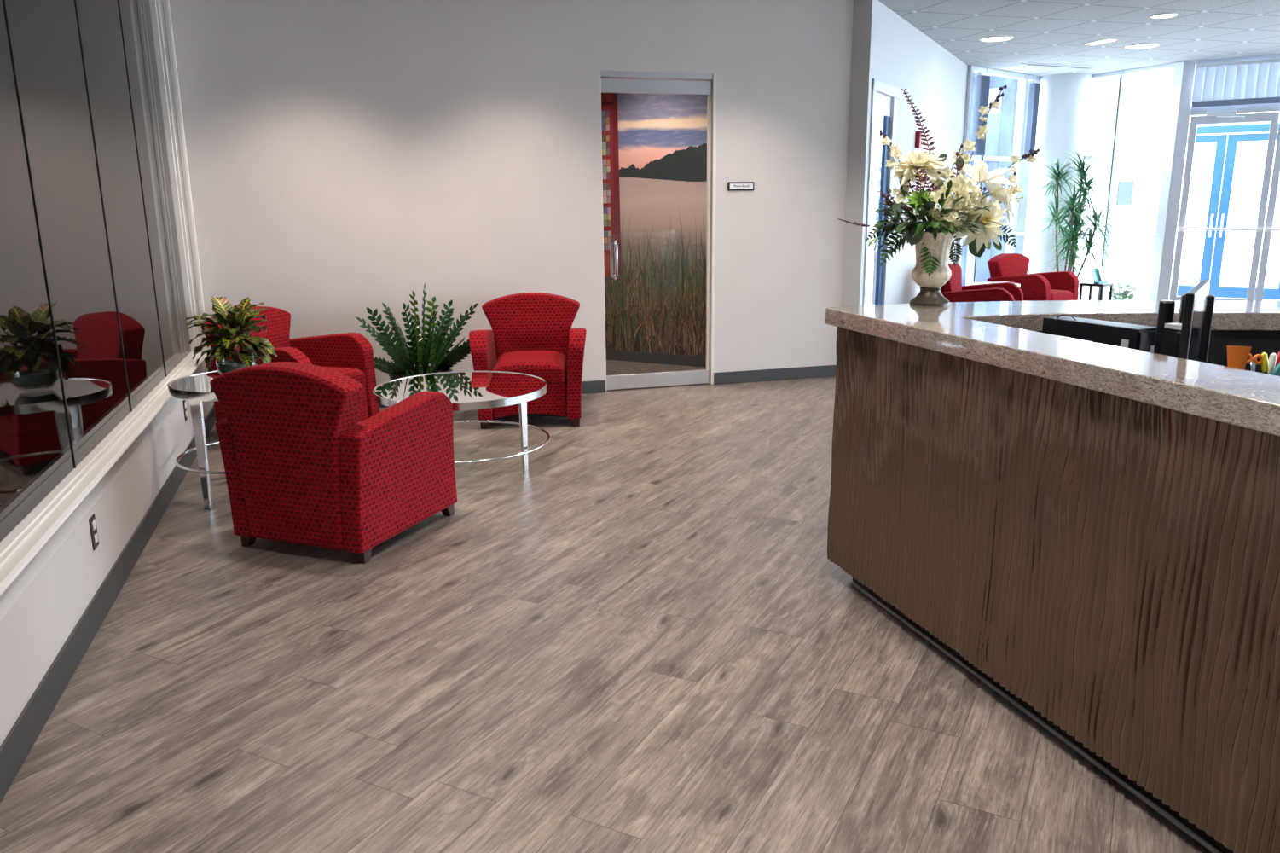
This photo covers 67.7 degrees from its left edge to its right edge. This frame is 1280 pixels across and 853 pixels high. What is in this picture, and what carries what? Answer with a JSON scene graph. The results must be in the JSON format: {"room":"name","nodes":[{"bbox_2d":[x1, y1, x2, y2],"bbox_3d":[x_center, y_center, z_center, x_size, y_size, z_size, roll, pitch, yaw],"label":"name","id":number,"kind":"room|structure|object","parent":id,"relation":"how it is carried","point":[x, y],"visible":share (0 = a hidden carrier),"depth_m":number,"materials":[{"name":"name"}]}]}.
{"room":"lobby","nodes":[
{"label":"lobby","id":0,"kind":"room"},
{"bbox_2d":[0,367,214,746],"bbox_3d":[-1.353,-0.188,0.765,0.195,3.040,12.300,-5,14,-16],"label":"wall","id":1,"kind":"structure","parent":0,"point":[36,628],"depth_m":3.28,"materials":[{"name":"white paint"}]},
{"bbox_2d":[0,0,74,542],"bbox_3d":[-2.028,-0.954,2.898,0.001,2.520,0.996,-5,14,-16],"label":"window","id":2,"kind":"structure","parent":1,"relation":"in","point":[36,454],"depth_m":3.22,"materials":[{"name":"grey glass"}]},
{"bbox_2d":[3,0,75,468],"bbox_3d":[-2.174,-1.060,3.364,0.008,2.525,0.006,-5,14,-16],"label":"trim","id":3,"kind":"structure","parent":1,"relation":"attached to","point":[4,2],"depth_m":3.44,"materials":[{"name":"grey metal"}]},
{"bbox_2d":[5,0,130,466],"bbox_3d":[-2.330,-1.178,3.857,0.001,2.520,1.056,-5,14,-16],"label":"window","id":4,"kind":"structure","parent":1,"relation":"in","point":[45,37],"depth_m":3.87,"materials":[{"name":"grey glass"}]},
{"bbox_2d":[88,513,98,550],"bbox_3d":[-2.020,0.390,3.537,0.009,0.120,0.072,-5,14,-16],"label":"wall outlet","id":5,"kind":"object","parent":1,"relation":"attached to","point":[93,528],"visible":1,"depth_m":3.52,"materials":[{"name":"grey plastic"}]},
{"bbox_2d":[92,520,96,530],"bbox_3d":[-2.018,0.365,3.531,0.004,0.032,0.034,-5,14,-16],"label":"socket","id":6,"kind":"object","parent":5,"relation":"attached to","point":[94,524],"depth_m":3.52,"materials":[{"name":"white plastic"}]},
{"bbox_2d":[93,532,98,544],"bbox_3d":[-2.018,0.415,3.543,0.004,0.032,0.034,-5,14,-16],"label":"socket","id":7,"kind":"object","parent":5,"relation":"attached to","point":[95,535],"depth_m":3.53,"materials":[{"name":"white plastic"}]},
{"bbox_2d":[0,351,207,619],"bbox_3d":[-1.778,0.500,2.446,0.228,0.115,8.780,-5,14,-16],"label":"trim","id":8,"kind":"structure","parent":1,"relation":"attached to","point":[29,547],"depth_m":3.40,"materials":[{"name":"white paint"}]},
{"bbox_2d":[75,0,132,411],"bbox_3d":[-2.485,-1.291,4.351,0.008,2.525,0.006,-5,14,-16],"label":"trim","id":9,"kind":"structure","parent":1,"relation":"attached to","point":[75,0],"depth_m":4.41,"materials":[{"name":"grey metal"}]},
{"bbox_2d":[0,404,216,803],"bbox_3d":[-1.238,1.227,1.126,0.011,0.118,12.288,-5,14,-16],"label":"baseboard","id":10,"kind":"structure","parent":1,"relation":"attached to","point":[17,744],"depth_m":3.24,"materials":[{"name":"rubber"}]},
{"bbox_2d":[75,0,165,410],"bbox_3d":[-2.632,-1.402,4.816,0.001,2.520,0.996,-5,14,-16],"label":"window","id":11,"kind":"structure","parent":1,"relation":"in","point":[100,22],"depth_m":4.83,"materials":[{"name":"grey glass"}]},
{"bbox_2d":[118,0,166,376],"bbox_3d":[-2.778,-1.508,5.282,0.008,2.525,0.006,-5,14,-16],"label":"trim","id":12,"kind":"structure","parent":1,"relation":"attached to","point":[118,0],"depth_m":5.32,"materials":[{"name":"grey metal"}]},
{"bbox_2d":[119,0,191,376],"bbox_3d":[-2.928,-1.622,5.756,0.001,2.520,1.016,-5,14,-16],"label":"window","id":13,"kind":"structure","parent":1,"relation":"in","point":[136,14],"depth_m":5.76,"materials":[{"name":"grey glass"}]},
{"bbox_2d":[149,0,209,368],"bbox_3d":[-3.092,-1.685,6.291,0.228,2.640,0.100,-5,14,-16],"label":"trim","id":14,"kind":"structure","parent":1,"relation":"attached to","point":[159,9],"depth_m":6.26,"materials":[{"name":"white paint"}]},
{"bbox_2d":[182,399,187,420],"bbox_3d":[-2.680,-0.100,5.631,0.009,0.120,0.072,-5,14,-16],"label":"wall outlet","id":15,"kind":"object","parent":1,"relation":"attached to","point":[183,401],"visible":0.96,"depth_m":5.61,"materials":[{"name":"grey"}]},
{"bbox_2d":[168,0,853,385],"bbox_3d":[-0.696,-1.741,7.290,4.995,3.040,0.140,-5,14,-16],"label":"wall","id":16,"kind":"structure","parent":0,"point":[345,158],"depth_m":7.01,"materials":[{"name":"white paint"}]},
{"bbox_2d":[378,379,605,407],"bbox_3d":[-1.662,-0.214,7.262,2.896,0.100,0.012,-5,14,-16],"label":"baseboard","id":17,"kind":"structure","parent":16,"relation":"attached to","point":[592,386],"depth_m":7.63,"materials":[{"name":"rubber"}]},
{"bbox_2d":[601,79,706,356],"bbox_3d":[-0.092,-2.146,8.768,3.754,2.935,0.007,6,15,27],"label":"mural","id":18,"kind":"object","parent":16,"relation":"attached to","point":[654,146],"visible":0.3,"depth_m":8.71},
{"bbox_2d":[600,76,711,389],"bbox_3d":[0.135,-1.495,7.572,0.889,2.390,0.154,-5,14,-16],"label":"door","id":19,"kind":"structure","parent":16,"relation":"in","point":[608,85],"depth_m":7.59,"materials":[{"name":"silver metal"}]},
{"bbox_2d":[605,348,706,367],"bbox_3d":[-0.043,-0.665,9.096,3.250,0.100,0.014,6,15,27],"label":"baseboard","id":20,"kind":"structure","parent":16,"relation":"attached to","point":[639,356],"depth_m":8.98,"materials":[{"name":"rubber"}]},
{"bbox_2d":[600,70,712,81],"bbox_3d":[0.129,-2.683,7.309,0.927,0.043,0.098,-5,14,-16],"label":"trim","id":21,"kind":"structure","parent":16,"relation":"attached to","point":[611,74],"depth_m":7.27,"materials":[{"name":"silver metal"}]},
{"bbox_2d":[599,69,716,391],"bbox_3d":[0.141,-1.515,7.589,0.933,2.445,0.114,-5,14,-16],"label":"trim","id":22,"kind":"structure","parent":16,"relation":"attached to","point":[713,124],"depth_m":7.63,"materials":[{"name":"white paint"}]},
{"bbox_2d":[727,181,754,190],"bbox_3d":[0.809,-1.921,7.638,0.230,0.066,0.016,-5,14,-16],"label":"name plate","id":23,"kind":"object","parent":16,"relation":"attached to","point":[731,185],"visible":1,"depth_m":7.63,"materials":[{"name":"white plastic"}]},
{"bbox_2d":[713,364,836,384],"bbox_3d":[1.173,-0.442,8.101,1.164,0.100,0.012,-5,14,-16],"label":"baseboard","id":24,"kind":"structure","parent":16,"relation":"attached to","point":[826,370],"depth_m":8.08,"materials":[{"name":"rubber"}]},
{"bbox_2d":[0,359,1212,852],"bbox_3d":[2.632,0.450,4.710,19.630,0.100,17.030,-5,14,-16],"label":"floor","id":25,"kind":"structure","parent":0,"point":[644,636],"depth_m":3.00,"materials":[{"name":"brown wood"}]},
{"bbox_2d":[167,370,225,509],"bbox_3d":[-2.057,0.043,5.088,0.785,0.610,0.785,-5,14,-16],"label":"side table","id":26,"kind":"object","parent":25,"relation":"on","point":[196,388],"visible":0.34,"depth_m":4.77,"materials":[{"name":"silver metal"}]},
{"bbox_2d":[185,295,277,374],"bbox_3d":[-2.129,-0.459,4.967,0.425,0.421,0.460,-5,14,-16],"label":"potted croton","id":27,"kind":"object","parent":26,"relation":"on","point":[235,320],"visible":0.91,"depth_m":4.93,"materials":[{"name":"green plant"}]},
{"bbox_2d":[215,346,258,374],"bbox_3d":[-2.113,-0.336,5.014,0.210,0.160,0.210,-5,14,-16],"label":"glass bowl","id":28,"kind":"object","parent":26,"relation":"on","point":[251,358],"depth_m":4.95,"materials":[{"name":"clear glass"}]},
{"bbox_2d":[201,306,379,422],"bbox_3d":[-2.259,-0.351,6.251,0.799,0.845,0.794,4,14,18],"label":"armchair","id":29,"kind":"object","parent":25,"relation":"on","point":[350,355],"visible":0.2,"depth_m":6.41,"materials":[{"name":"red fabric"}]},
{"bbox_2d":[324,366,365,387],"bbox_3d":[-2.159,-0.297,6.230,0.545,0.148,0.488,4,14,18],"label":"seat cushion","id":30,"kind":"object","parent":29,"relation":"on","point":[358,373],"depth_m":6.29,"materials":[{"name":"red fabric"}]},
{"bbox_2d":[209,361,457,563],"bbox_3d":[-1.370,0.079,4.398,0.794,0.845,0.799,5,14,21],"label":"armchair","id":31,"kind":"object","parent":25,"relation":"on","point":[300,467],"visible":1,"depth_m":4.07,"materials":[{"name":"red fabric"}]},
{"bbox_2d":[372,370,550,471],"bbox_3d":[-1.044,-0.018,5.639,1.015,0.455,1.015,-5,14,-16],"label":"coffee table","id":32,"kind":"object","parent":25,"relation":"on","point":[466,390],"visible":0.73,"depth_m":5.49,"materials":[{"name":"clear glass"}]},
{"bbox_2d":[354,283,478,380],"bbox_3d":[-1.521,-0.517,6.714,0.804,0.939,0.625,1,13,6],"label":"plant","id":33,"kind":"object","parent":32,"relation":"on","point":[432,350],"visible":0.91,"depth_m":6.67,"materials":[{"name":"green plant"}]},
{"bbox_2d":[469,292,586,428],"bbox_3d":[-0.774,-0.491,6.776,0.794,0.845,0.799,-1,13,-3],"label":"armchair","id":34,"kind":"object","parent":25,"relation":"on","point":[532,333],"visible":0.73,"depth_m":6.72,"materials":[{"name":"red fabric"}]},
{"bbox_2d":[492,350,566,382],"bbox_3d":[-0.767,-0.419,6.685,0.488,0.148,0.545,-1,13,-3],"label":"seat cushion","id":35,"kind":"object","parent":34,"relation":"on","point":[550,366],"depth_m":6.44,"materials":[{"name":"red fabric"}]},
{"bbox_2d":[940,263,1023,302],"bbox_3d":[3.415,-1.202,9.598,0.799,0.845,0.794,6,15,27],"label":"armchair","id":36,"kind":"object","parent":25,"relation":"on","point":[953,291],"visible":0.16,"depth_m":9.38,"materials":[{"name":"red fabric"}]},
{"bbox_2d":[968,281,1020,287],"bbox_3d":[3.964,-1.326,10.735,0.540,0.550,0.540,-5,14,-16],"label":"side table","id":37,"kind":"object","parent":25,"relation":"on","point":[982,282],"visible":0.18,"depth_m":10.73,"materials":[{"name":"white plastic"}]},
{"bbox_2d":[987,253,1078,301],"bbox_3d":[4.572,-1.576,11.126,0.794,0.845,0.799,-11,17,-38],"label":"armchair","id":38,"kind":"object","parent":25,"relation":"on","point":[1003,267],"visible":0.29,"depth_m":11.05,"materials":[{"name":"red fabric"}]},
{"bbox_2d":[1050,289,1073,300],"bbox_3d":[4.639,-1.511,11.058,0.488,0.148,0.545,-11,17,-38],"label":"seat cushion","id":39,"kind":"object","parent":38,"relation":"on","point":[1056,294],"depth_m":10.87,"materials":[{"name":"red fabric"}]},
{"bbox_2d":[825,300,1279,852],"bbox_3d":[2.612,0.431,2.189,2.729,1.100,4.156,-5,14,-16],"label":"reception desk","id":40,"kind":"object","parent":25,"relation":"on","point":[1089,530],"visible":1,"depth_m":2.49,"materials":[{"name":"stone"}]},
{"bbox_2d":[837,84,1039,306],"bbox_3d":[1.165,-0.875,3.594,0.813,0.821,0.433,-2,13,-5],"label":"flower arrangement","id":41,"kind":"object","parent":40,"relation":"on","point":[970,213],"visible":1,"depth_m":3.60,"materials":[{"name":"white plant"}]},
{"bbox_2d":[825,300,1279,436],"bbox_3d":[2.607,-0.074,2.069,2.729,0.062,4.156,-5,14,-16],"label":"countertop","id":42,"kind":"structure","parent":40,"relation":"on","point":[1004,334],"depth_m":2.67,"materials":[{"name":"stone"}]},
{"bbox_2d":[1042,314,1156,353],"bbox_3d":[1.512,-0.176,3.175,0.102,0.368,0.372,-7,15,-26],"label":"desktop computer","id":43,"kind":"object","parent":40,"relation":"on","point":[1142,338],"visible":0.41,"depth_m":3.08,"materials":[{"name":"black plastic"}]},
{"bbox_2d":[1153,300,1175,353],"bbox_3d":[1.582,-0.157,2.912,0.048,0.452,0.048,-5,14,-16],"label":"canister","id":44,"kind":"object","parent":40,"relation":"on","point":[1166,311],"visible":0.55,"depth_m":2.86,"materials":[{"name":"black plastic"}]},
{"bbox_2d":[1160,322,1181,356],"bbox_3d":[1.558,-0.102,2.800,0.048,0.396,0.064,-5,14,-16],"label":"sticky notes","id":45,"kind":"object","parent":40,"relation":"on","point":[1170,330],"visible":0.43,"depth_m":2.76,"materials":[{"name":"white"}]},
{"bbox_2d":[1173,279,1210,361],"bbox_3d":[1.552,-0.147,2.745,0.200,0.510,0.491,8,16,33],"label":"computer monitor","id":46,"kind":"object","parent":40,"relation":"on","point":[1189,341],"visible":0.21,"depth_m":2.58,"materials":[{"name":"black plastic"}]},
{"bbox_2d":[1177,293,1215,362],"bbox_3d":[1.726,-0.184,3.002,0.088,0.460,0.063,5,15,24],"label":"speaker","id":47,"kind":"object","parent":40,"relation":"on","point":[1210,306],"visible":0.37,"depth_m":2.94},
{"bbox_2d":[1199,305,1211,362],"bbox_3d":[1.714,-0.173,2.977,0.072,0.410,0.004,5,15,24],"label":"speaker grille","id":48,"kind":"object","parent":47,"relation":"attached to","point":[1207,327],"depth_m":2.94,"materials":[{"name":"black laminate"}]},
{"bbox_3d":[1.617,0.034,2.468,0.230,0.284,0.120,3,14,16],"label":"desk organizer","id":49,"kind":"object","parent":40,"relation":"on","visible":0},
{"bbox_2d":[1226,345,1251,369],"bbox_3d":[1.500,-0.136,2.402,0.042,0.132,0.037,-4,14,-14],"label":"cup","id":50,"kind":"object","parent":49,"relation":"on","point":[1237,356],"visible":0.44,"depth_m":2.39,"materials":[{"name":"orange plastic"}]},
{"bbox_2d":[1246,353,1262,371],"bbox_3d":[1.540,-0.150,2.400,0.053,0.070,0.022,0,13,2],"label":"scissors","id":51,"kind":"object","parent":49,"relation":"in","point":[1253,361],"visible":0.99,"depth_m":2.40,"materials":[{"name":"orange plastic"}]},
{"bbox_2d":[1261,352,1268,373],"bbox_3d":[1.570,-0.157,2.400,0.016,0.058,0.024,-5,14,-16],"label":"highlighter","id":52,"kind":"object","parent":49,"relation":"in","point":[1265,365],"visible":0.85,"depth_m":2.39,"materials":[{"name":"yellow plastic"}]},
{"bbox_2d":[1267,353,1276,374],"bbox_3d":[1.599,-0.153,2.421,0.031,0.066,0.018,-13,18,-42],"label":"marker","id":53,"kind":"object","parent":49,"relation":"in","point":[1272,359],"visible":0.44,"depth_m":2.41,"materials":[{"name":"white plastic"}]},
{"bbox_2d":[1270,362,1279,376],"bbox_3d":[1.589,-0.140,2.380,0.039,0.049,0.016,-5,14,-16],"label":"marker","id":54,"kind":"object","parent":49,"relation":"in","point":[1277,370],"visible":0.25,"depth_m":2.38,"materials":[{"name":"teal plastic"}]},
{"bbox_2d":[1274,350,1279,367],"bbox_3d":[1.628,-0.156,2.450,0.063,0.084,0.023,-5,14,-16],"label":"marker","id":55,"kind":"object","parent":49,"relation":"in","point":[1277,361],"visible":0.09,"depth_m":2.44,"materials":[{"name":"red plastic"}]},
{"bbox_2d":[1029,148,1122,297],"bbox_3d":[5.497,-2.458,12.119,1.173,2.085,1.144,-7,15,-24],"label":"dracaena","id":56,"kind":"object","parent":25,"relation":"on","point":[1072,237],"visible":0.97,"depth_m":11.99,"materials":[{"name":"green plant"}]},
{"bbox_2d":[1078,281,1114,300],"bbox_3d":[5.359,-1.438,11.255,0.280,0.500,0.280,-11,17,-39],"label":"table","id":57,"kind":"object","parent":25,"relation":"on","point":[1091,284],"visible":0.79,"depth_m":11.19,"materials":[{"name":"black plastic"}]},
{"bbox_2d":[1090,266,1108,283],"bbox_3d":[5.383,-1.772,11.190,0.240,0.181,0.115,-11,17,-39],"label":"brochure holder","id":58,"kind":"object","parent":57,"relation":"on","point":[1097,274],"visible":1,"depth_m":11.19,"materials":[{"name":"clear plastic"}]},
{"bbox_2d":[841,0,967,306],"bbox_3d":[2.845,-2.398,9.910,0.150,3.040,4.660,6,15,27],"label":"wall","id":59,"kind":"structure","parent":0,"point":[887,49],"depth_m":8.59,"materials":[{"name":"white paint"}]},
{"bbox_2d":[865,113,876,305],"bbox_3d":[2.975,-2.992,12.411,1.971,3.040,0.100,6,15,27],"label":"window","id":60,"kind":"structure","parent":59,"relation":"in","point":[875,114],"depth_m":12.41,"materials":[{"name":"white"}]},
{"bbox_2d":[862,78,900,305],"bbox_3d":[2.065,-1.737,8.453,0.135,2.440,0.950,6,15,27],"label":"door","id":61,"kind":"structure","parent":59,"relation":"in","point":[884,96],"depth_m":8.54,"materials":[{"name":"silver metal"}]},
{"bbox_2d":[915,130,922,148],"bbox_3d":[2.748,-2.821,9.398,0.055,0.160,0.120,6,15,27],"label":"fire alarm","id":62,"kind":"object","parent":59,"relation":"attached to","point":[918,139],"visible":0.82,"depth_m":9.35,"materials":[{"name":"red plastic"}]},
{"bbox_2d":[955,65,1040,285],"bbox_3d":[4.862,-3.070,12.657,2.371,3.040,0.108,-12,18,-40],"label":"window","id":63,"kind":"structure","parent":59,"relation":"in","point":[1023,79],"depth_m":12.42,"materials":[{"name":"white"}]},
{"bbox_2d":[970,71,990,155],"bbox_3d":[4.185,-3.835,11.739,0.220,0.965,0.087,-12,18,-40],"label":"vertical blind","id":64,"kind":"object","parent":63,"relation":"attached to","point":[982,79],"visible":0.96,"depth_m":11.68,"materials":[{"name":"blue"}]},
{"bbox_2d":[1024,80,1040,154],"bbox_3d":[5.173,-4.050,12.603,0.160,0.965,0.087,-12,18,-40],"label":"vertical blind","id":65,"kind":"object","parent":63,"relation":"attached to","point":[1034,85],"visible":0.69,"depth_m":12.56,"materials":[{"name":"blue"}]},
{"bbox_2d":[1023,73,1091,273],"bbox_3d":[5.648,-3.166,13.026,0.660,3.040,0.660,-5,14,-16],"label":"wall column","id":66,"kind":"structure","parent":0,"point":[1064,98],"depth_m":12.66,"materials":[{"name":"white paint"}]},
{"bbox_2d":[878,0,1279,76],"bbox_3d":[2.601,-2.615,3.983,19.630,0.120,17.030,-5,14,-16],"label":"ceiling","id":67,"kind":"structure","parent":0,"point":[1044,31],"depth_m":9.14,"materials":[{"name":"tile"}]},
{"bbox_2d":[978,35,1013,41],"bbox_3d":[3.563,-3.879,9.560,0.330,0.012,0.330,-5,14,-16],"label":"recessed light","id":68,"kind":"object","parent":67,"relation":"in","point":[992,38],"visible":1,"depth_m":9.56,"materials":[{"name":"white plastic"}]},
{"bbox_2d":[983,37,1008,40],"bbox_3d":[3.562,-3.881,9.559,0.258,0.001,0.258,-5,14,-16],"label":"diffuser","id":69,"kind":"object","parent":68,"relation":"attached to","point":[984,38],"depth_m":9.58,"materials":[{"name":"white plastic"}]},
{"bbox_2d":[1020,62,1094,69],"bbox_3d":[5.078,-4.373,11.586,1.120,0.014,0.090,-6,15,-23],"label":"ceiling vent","id":70,"kind":"object","parent":67,"relation":"in","point":[1026,63],"visible":1,"depth_m":11.55,"materials":[{"name":"white plastic"}]},
{"bbox_2d":[1083,38,1118,45],"bbox_3d":[4.730,-3.947,9.804,0.140,0.014,0.340,-5,14,-16],"label":"recessed light","id":71,"kind":"object","parent":67,"relation":"in","point":[1105,40],"visible":1,"depth_m":9.76,"materials":[{"name":"white plastic"}]},
{"bbox_2d":[1087,39,1115,45],"bbox_3d":[4.730,-3.943,9.805,0.100,0.005,0.300,-5,14,-16],"label":"diffuser","id":72,"kind":"object","parent":71,"relation":"attached to","point":[1097,42],"depth_m":9.78,"materials":[{"name":"white plastic"}]},
{"bbox_2d":[1124,42,1159,48],"bbox_3d":[5.319,-4.030,10.121,0.330,0.012,0.330,-5,14,-16],"label":"recessed light","id":73,"kind":"object","parent":67,"relation":"in","point":[1149,44],"visible":1,"depth_m":10.11,"materials":[{"name":"white plastic"}]},
{"bbox_2d":[1129,45,1154,47],"bbox_3d":[5.319,-4.032,10.120,0.258,0.001,0.258,-5,14,-16],"label":"diffuser","id":74,"kind":"object","parent":73,"relation":"attached to","point":[1130,46],"depth_m":10.16,"materials":[{"name":"white plastic"}]},
{"bbox_2d":[1149,12,1177,18],"bbox_3d":[4.613,-3.618,8.416,0.220,0.012,0.220,-5,14,-16],"label":"recessed light","id":75,"kind":"object","parent":67,"relation":"in","point":[1162,14],"visible":1,"depth_m":8.40,"materials":[{"name":"white plastic"}]},
{"bbox_2d":[1153,14,1173,17],"bbox_3d":[4.613,-3.621,8.415,0.172,0.001,0.172,-5,14,-16],"label":"diffuser","id":76,"kind":"object","parent":75,"relation":"attached to","point":[1155,15],"depth_m":8.43,"materials":[{"name":"white plastic"}]},
{"bbox_2d":[1124,94,1170,300],"bbox_3d":[6.899,-2.938,12.968,0.060,2.800,2.387,4,14,19],"label":"wall","id":77,"kind":"structure","parent":0,"point":[1155,116],"depth_m":12.91,"materials":[{"name":"white paint"}]},
{"bbox_2d":[1077,61,1183,300],"bbox_3d":[6.128,-3.062,12.570,0.110,3.040,1.927,-6,15,-23],"label":"window","id":78,"kind":"structure","parent":77,"relation":"in","point":[1178,71],"depth_m":12.01,"materials":[{"name":"white metal"}]},
{"bbox_2d":[1169,134,1227,298],"bbox_3d":[7.714,-2.971,13.678,0.946,2.280,0.106,8,16,32],"label":"door","id":79,"kind":"structure","parent":77,"relation":"in","point":[1221,140],"depth_m":13.41,"materials":[{"name":"blue metal"}]},
{"bbox_2d":[1156,53,1279,300],"bbox_3d":[9.029,-2.514,10.129,6.030,3.040,0.100,8,16,32],"label":"window","id":80,"kind":"structure","parent":77,"relation":"in","point":[1185,111],"depth_m":11.52,"materials":[{"name":"silver metal"}]},
{"bbox_2d":[1169,110,1279,300],"bbox_3d":[6.947,-2.505,11.417,0.890,2.430,0.212,8,16,32],"label":"entrance door","id":81,"kind":"structure","parent":80,"relation":"attached to","point":[1216,117],"depth_m":11.37,"materials":[{"name":"silver metal"}]},
{"bbox_2d":[1191,57,1279,107],"bbox_3d":[7.306,-3.920,10.825,1.802,0.480,0.061,8,16,32],"label":"vertical blind","id":82,"kind":"object","parent":80,"relation":"attached to","point":[1257,81],"visible":1,"depth_m":11.06,"materials":[{"name":"white fabric"}]},
{"bbox_2d":[1255,121,1279,301],"bbox_3d":[7.702,-2.399,10.939,0.890,2.430,0.212,8,16,32],"label":"entrance door","id":83,"kind":"structure","parent":80,"relation":"attached to","point":[1276,172],"depth_m":11.21,"materials":[{"name":"silver metal"}]},
{"bbox_2d":[1188,122,1279,134],"bbox_3d":[8.130,-2.970,13.438,2.100,2.420,0.120,8,16,32],"label":"trim","id":84,"kind":"structure","parent":77,"relation":"attached to","point":[1254,127],"depth_m":13.09,"materials":[{"name":"blue metal"}]},
{"bbox_2d":[1208,132,1279,300],"bbox_3d":[8.514,-2.859,13.171,0.946,2.280,0.106,8,16,32],"label":"door","id":85,"kind":"structure","parent":77,"relation":"in","point":[1214,288],"depth_m":13.36,"materials":[{"name":"blue metal"}]},
{"label":"outside","id":86,"kind":"structure","parent":0,"visible":0},
{"bbox_2d":[868,215,1279,305],"bbox_3d":[6.645,-1.330,12.523,140.000,0.080,140.000,-5,14,-16],"label":"ground","id":87,"kind":"structure","parent":86,"point":[1236,269],"depth_m":21.03,"materials":[{"name":"grey"}]},
{"bbox_2d":[961,72,1030,285],"bbox_3d":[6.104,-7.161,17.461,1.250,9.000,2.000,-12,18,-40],"label":"building","id":88,"kind":"structure","parent":87,"relation":"on","point":[999,140],"depth_m":17.00,"materials":[{"name":"white"}]},
{"bbox_2d":[1085,280,1136,300],"bbox_3d":[6.889,-1.846,13.591,1.083,0.438,1.157,-5,14,-16],"label":"shrub","id":89,"kind":"object","parent":87,"relation":"on","point":[1124,294],"visible":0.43,"depth_m":13.57,"materials":[{"name":"green plant"}]},
{"bbox_2d":[1077,68,1279,254],"bbox_3d":[21.086,-9.570,26.980,22.000,9.000,6.040,4,14,18],"label":"building","id":90,"kind":"structure","parent":87,"relation":"on","point":[1146,89],"depth_m":26.43,"materials":[{"name":"white"}]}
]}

